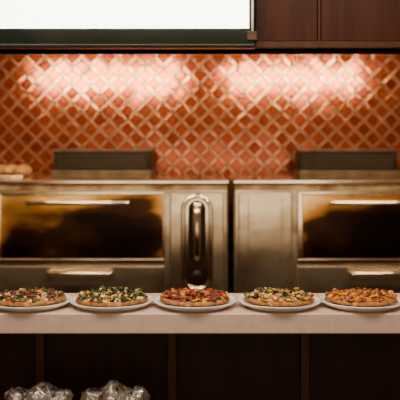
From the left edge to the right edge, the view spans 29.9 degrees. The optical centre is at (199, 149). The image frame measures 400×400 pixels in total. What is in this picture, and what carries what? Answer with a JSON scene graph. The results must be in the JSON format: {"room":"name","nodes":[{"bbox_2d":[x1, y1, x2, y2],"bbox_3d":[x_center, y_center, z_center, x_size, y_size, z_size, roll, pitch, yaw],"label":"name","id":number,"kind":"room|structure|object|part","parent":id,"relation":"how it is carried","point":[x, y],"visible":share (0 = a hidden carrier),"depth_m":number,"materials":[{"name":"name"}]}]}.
{"room":"commercial kitchen","nodes":[
{"label":"commercial kitchen","id":0,"kind":"room"},
{"bbox_2d":[0,54,399,292],"bbox_3d":[0.000,0.162,5.644,5.400,2.900,0.111,0,0,0],"label":"wall","id":1,"kind":"structure","parent":0,"point":[224,114],"depth_m":5.59,"materials":[{"name":"orange tile"}]},
{"bbox_2d":[0,0,399,53],"bbox_3d":[0.000,-0.868,3.405,5.400,0.839,0.230,0,0,0],"label":"wall header","id":2,"kind":"structure","parent":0,"point":[283,26],"depth_m":3.30,"materials":[{"name":"brown wood"}]},
{"bbox_2d":[0,0,256,48],"bbox_3d":[-0.487,-0.855,3.248,1.460,0.830,0.104,0,0,0],"label":"menu board","id":3,"kind":"object","parent":2,"relation":"attached to","point":[24,24],"visible":1,"depth_m":3.21,"materials":[{"name":"white"}]},
{"bbox_3d":[-0.487,-0.449,3.206,1.440,0.006,0.012,0,0,0],"label":"trim","id":4,"kind":"part","parent":3,"relation":"part of","materials":[{"name":"grey metal"}]},
{"bbox_3d":[0.000,-0.463,3.405,5.400,0.028,0.230,0,0,0],"label":"rail","id":5,"kind":"part","parent":2,"relation":"part of","materials":[{"name":"brown wood"}]},
{"bbox_3d":[0.000,1.662,2.050,5.400,0.100,7.300,0,0,0],"label":"floor","id":6,"kind":"structure","parent":0,"visible":0},
{"bbox_2d":[0,149,228,292],"bbox_3d":[-0.698,0.804,4.886,1.736,1.616,1.167,0,0,0],"label":"oven","id":7,"kind":"object","parent":6,"relation":"on","point":[105,217],"visible":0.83,"depth_m":4.38,"materials":[{"name":"silver metal"}]},
{"bbox_3d":[-1.176,0.452,4.383,0.030,0.402,0.034,0,0,0],"label":"door frame","id":8,"kind":"part","parent":7,"relation":"part of","materials":[{"name":"metal"}]},
{"bbox_2d":[0,165,34,177],"bbox_3d":[-1.308,0.136,4.925,0.390,0.078,0.350,0,0,0],"label":"bread","id":9,"kind":"object","parent":7,"relation":"on","point":[10,171],"visible":1,"depth_m":4.82,"materials":[{"name":"brown food"}]},
{"bbox_2d":[0,173,34,177],"bbox_3d":[-1.313,0.166,4.925,0.379,0.018,0.350,0,0,0],"label":"tray","id":10,"kind":"object","parent":7,"relation":"on","point":[2,175],"depth_m":4.81,"materials":[{"name":"silver metal"}]},
{"bbox_3d":[-0.704,0.305,4.341,0.613,0.025,0.077,0,0,0],"label":"door handle","id":11,"kind":"part","parent":7,"relation":"part of","materials":[{"name":"metal"}]},
{"bbox_3d":[-0.698,0.713,4.344,0.388,0.023,0.071,0,0,0],"label":"handle","id":12,"kind":"part","parent":7,"relation":"part of","materials":[{"name":"metal"}]},
{"bbox_3d":[-0.691,0.447,4.389,0.948,0.380,0.022,0,0,0],"label":"door pane","id":13,"kind":"part","parent":7,"relation":"part of","materials":[{"name":"black glass"}]},
{"bbox_3d":[-0.698,0.792,4.385,0.986,0.235,0.030,0,0,0],"label":"panel","id":14,"kind":"part","parent":7,"relation":"part of","materials":[{"name":"silver metal"}]},
{"bbox_3d":[-0.698,0.251,4.383,0.986,0.020,0.035,0,0,0],"label":"door frame","id":15,"kind":"part","parent":7,"relation":"part of","materials":[{"name":"metal"}]},
{"bbox_3d":[-0.698,0.648,4.383,0.986,0.030,0.035,0,0,0],"label":"door frame","id":16,"kind":"part","parent":7,"relation":"part of","materials":[{"name":"metal"}]},
{"bbox_3d":[-0.698,0.187,4.920,1.736,0.022,1.100,0,0,0],"label":"panel","id":17,"kind":"part","parent":7,"relation":"part of","materials":[{"name":"metal"}]},
{"bbox_3d":[-0.212,0.452,4.383,0.014,0.402,0.034,0,0,0],"label":"door frame","id":18,"kind":"part","parent":7,"relation":"part of","materials":[{"name":"metal"}]},
{"bbox_3d":[-0.018,0.484,4.352,0.044,0.340,0.070,0,0,0],"label":"pull handle","id":19,"kind":"part","parent":7,"relation":"part of","materials":[{"name":"metal"}]},
{"bbox_3d":[-0.018,0.543,4.385,0.156,0.546,0.010,0,0,0],"label":"oval plate","id":20,"kind":"part","parent":7,"relation":"part of","materials":[{"name":"metal"}]},
{"bbox_3d":[-0.018,0.563,4.393,0.317,0.634,0.014,0,0,0],"label":"control panel","id":21,"kind":"part","parent":7,"relation":"part of","materials":[{"name":"silver metal"}]},
{"bbox_2d":[0,293,399,399],"bbox_3d":[0.000,1.112,3.007,5.400,1.000,0.405,0,0,0],"label":"counter","id":22,"kind":"object","parent":6,"relation":"on","point":[237,351],"depth_m":2.97,"materials":[{"name":"beige laminate"}]},
{"bbox_2d":[0,293,72,311],"bbox_3d":[-0.665,0.599,2.950,0.328,0.026,0.328,0,0,0],"label":"dinner plate","id":23,"kind":"object","parent":22,"relation":"on","point":[67,300],"visible":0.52,"depth_m":2.82,"materials":[{"name":"white ceramic"}]},
{"bbox_2d":[0,287,66,307],"bbox_3d":[-0.665,0.578,2.950,0.275,0.051,0.275,0,0,0],"label":"pizza","id":24,"kind":"object","parent":23,"relation":"on","point":[37,297],"visible":0.99,"depth_m":2.89,"materials":[{"name":"multicoloured food"}]},
{"bbox_2d":[70,294,153,311],"bbox_3d":[-0.346,0.599,2.950,0.328,0.026,0.328,0,0,0],"label":"dinner plate","id":25,"kind":"object","parent":22,"relation":"on","point":[150,298],"visible":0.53,"depth_m":2.82,"materials":[{"name":"white ceramic"}]},
{"bbox_2d":[75,285,147,306],"bbox_3d":[-0.345,0.578,2.953,0.286,0.050,0.291,0,0,0],"label":"pizza","id":26,"kind":"object","parent":25,"relation":"on","point":[115,296],"visible":1,"depth_m":2.89,"materials":[{"name":"food"}]},
{"bbox_2d":[153,294,236,311],"bbox_3d":[-0.020,0.599,2.950,0.328,0.026,0.328,0,0,0],"label":"dinner plate","id":27,"kind":"object","parent":22,"relation":"on","point":[156,299],"visible":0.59,"depth_m":2.83,"materials":[{"name":"white ceramic"}]},
{"bbox_2d":[160,288,229,307],"bbox_3d":[-0.019,0.579,2.950,0.276,0.048,0.276,0,0,-28],"label":"pizza","id":28,"kind":"object","parent":27,"relation":"on","point":[184,297],"visible":1,"depth_m":2.90,"materials":[{"name":"food"}]},
{"bbox_2d":[0,293,399,333],"bbox_3d":[0.000,0.650,3.007,5.400,0.076,0.405,0,0,0],"label":"countertop","id":29,"kind":"structure","parent":22,"relation":"on","point":[237,318],"depth_m":2.81,"materials":[{"name":"white stone"}]},
{"bbox_2d":[237,294,320,311],"bbox_3d":[0.311,0.599,2.950,0.328,0.026,0.328,0,0,0],"label":"dinner plate","id":30,"kind":"object","parent":22,"relation":"on","point":[240,298],"visible":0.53,"depth_m":2.83,"materials":[{"name":"white ceramic"}]},
{"bbox_2d":[244,287,313,307],"bbox_3d":[0.311,0.577,2.950,0.277,0.052,0.276,0,0,15],"label":"pizza","id":31,"kind":"object","parent":30,"relation":"on","point":[278,297],"visible":1,"depth_m":2.89,"materials":[{"name":"multicoloured food"}]},
{"bbox_2d":[319,294,399,311],"bbox_3d":[0.633,0.599,2.950,0.328,0.026,0.328,0,0,0],"label":"dinner plate","id":32,"kind":"object","parent":22,"relation":"on","point":[322,297],"visible":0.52,"depth_m":2.82,"materials":[{"name":"white ceramic"}]},
{"bbox_2d":[325,287,397,307],"bbox_3d":[0.634,0.580,2.950,0.279,0.047,0.279,0,0,44],"label":"pizza","id":33,"kind":"object","parent":32,"relation":"on","point":[358,297],"visible":1,"depth_m":2.89,"materials":[{"name":"orange food"}]},
{"bbox_2d":[227,149,399,292],"bbox_3d":[1.062,0.804,4.886,1.736,1.616,1.167,0,0,0],"label":"oven","id":34,"kind":"object","parent":6,"relation":"on","point":[328,224],"visible":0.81,"depth_m":4.38,"materials":[{"name":"silver metal"}]},
{"bbox_3d":[0.381,0.566,4.384,0.200,0.581,0.008,0,0,0],"label":"panel plate","id":35,"kind":"part","parent":34,"relation":"part of","materials":[{"name":"silver metal"}]},
{"bbox_3d":[0.381,0.563,4.393,0.317,0.634,0.014,0,0,0],"label":"panel frame","id":36,"kind":"part","parent":34,"relation":"part of","materials":[{"name":"silver metal"}]},
{"bbox_3d":[0.584,0.452,4.383,0.030,0.402,0.034,0,0,0],"label":"door frame","id":37,"kind":"part","parent":34,"relation":"part of","materials":[{"name":"metal"}]},
{"bbox_3d":[1.062,0.187,4.920,1.736,0.022,1.100,0,0,0],"label":"panel","id":38,"kind":"part","parent":34,"relation":"part of","materials":[{"name":"metal"}]},
{"bbox_3d":[1.062,0.792,4.385,0.986,0.235,0.030,0,0,0],"label":"panel","id":39,"kind":"part","parent":34,"relation":"part of","materials":[{"name":"silver metal"}]},
{"bbox_3d":[1.062,0.251,4.383,0.986,0.020,0.035,0,0,0],"label":"door frame","id":40,"kind":"part","parent":34,"relation":"part of","materials":[{"name":"metal"}]},
{"bbox_3d":[1.062,0.648,4.383,0.986,0.030,0.035,0,0,0],"label":"door frame","id":41,"kind":"part","parent":34,"relation":"part of","materials":[{"name":"metal"}]},
{"bbox_3d":[1.069,0.447,4.389,0.948,0.380,0.022,0,0,0],"label":"door pane","id":42,"kind":"part","parent":34,"relation":"part of","materials":[{"name":"black glass"}]},
{"bbox_3d":[1.056,0.305,4.341,0.613,0.025,0.077,0,0,0],"label":"door handle","id":43,"kind":"part","parent":34,"relation":"part of","materials":[{"name":"metal"}]},
{"bbox_3d":[1.062,0.713,4.344,0.388,0.023,0.071,0,0,0],"label":"handle","id":44,"kind":"part","parent":34,"relation":"part of","materials":[{"name":"metal"}]},
{"bbox_3d":[-0.468,1.307,2.535,0.867,0.610,0.570,0,0,0],"label":"side table","id":45,"kind":"object","parent":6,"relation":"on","visible":0},
{"bbox_2d":[3,381,73,399],"bbox_3d":[-0.552,0.898,2.562,0.259,0.207,0.221,0,0,0],"label":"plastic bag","id":46,"kind":"object","parent":45,"relation":"on","point":[33,393],"visible":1,"depth_m":2.58,"materials":[{"name":"clear"}]},
{"bbox_2d":[80,380,150,399],"bbox_3d":[-0.288,0.898,2.560,0.262,0.207,0.222,0,0,0],"label":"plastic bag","id":47,"kind":"object","parent":45,"relation":"on","point":[108,391],"visible":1,"depth_m":2.58,"materials":[{"name":"clear"}]}
]}

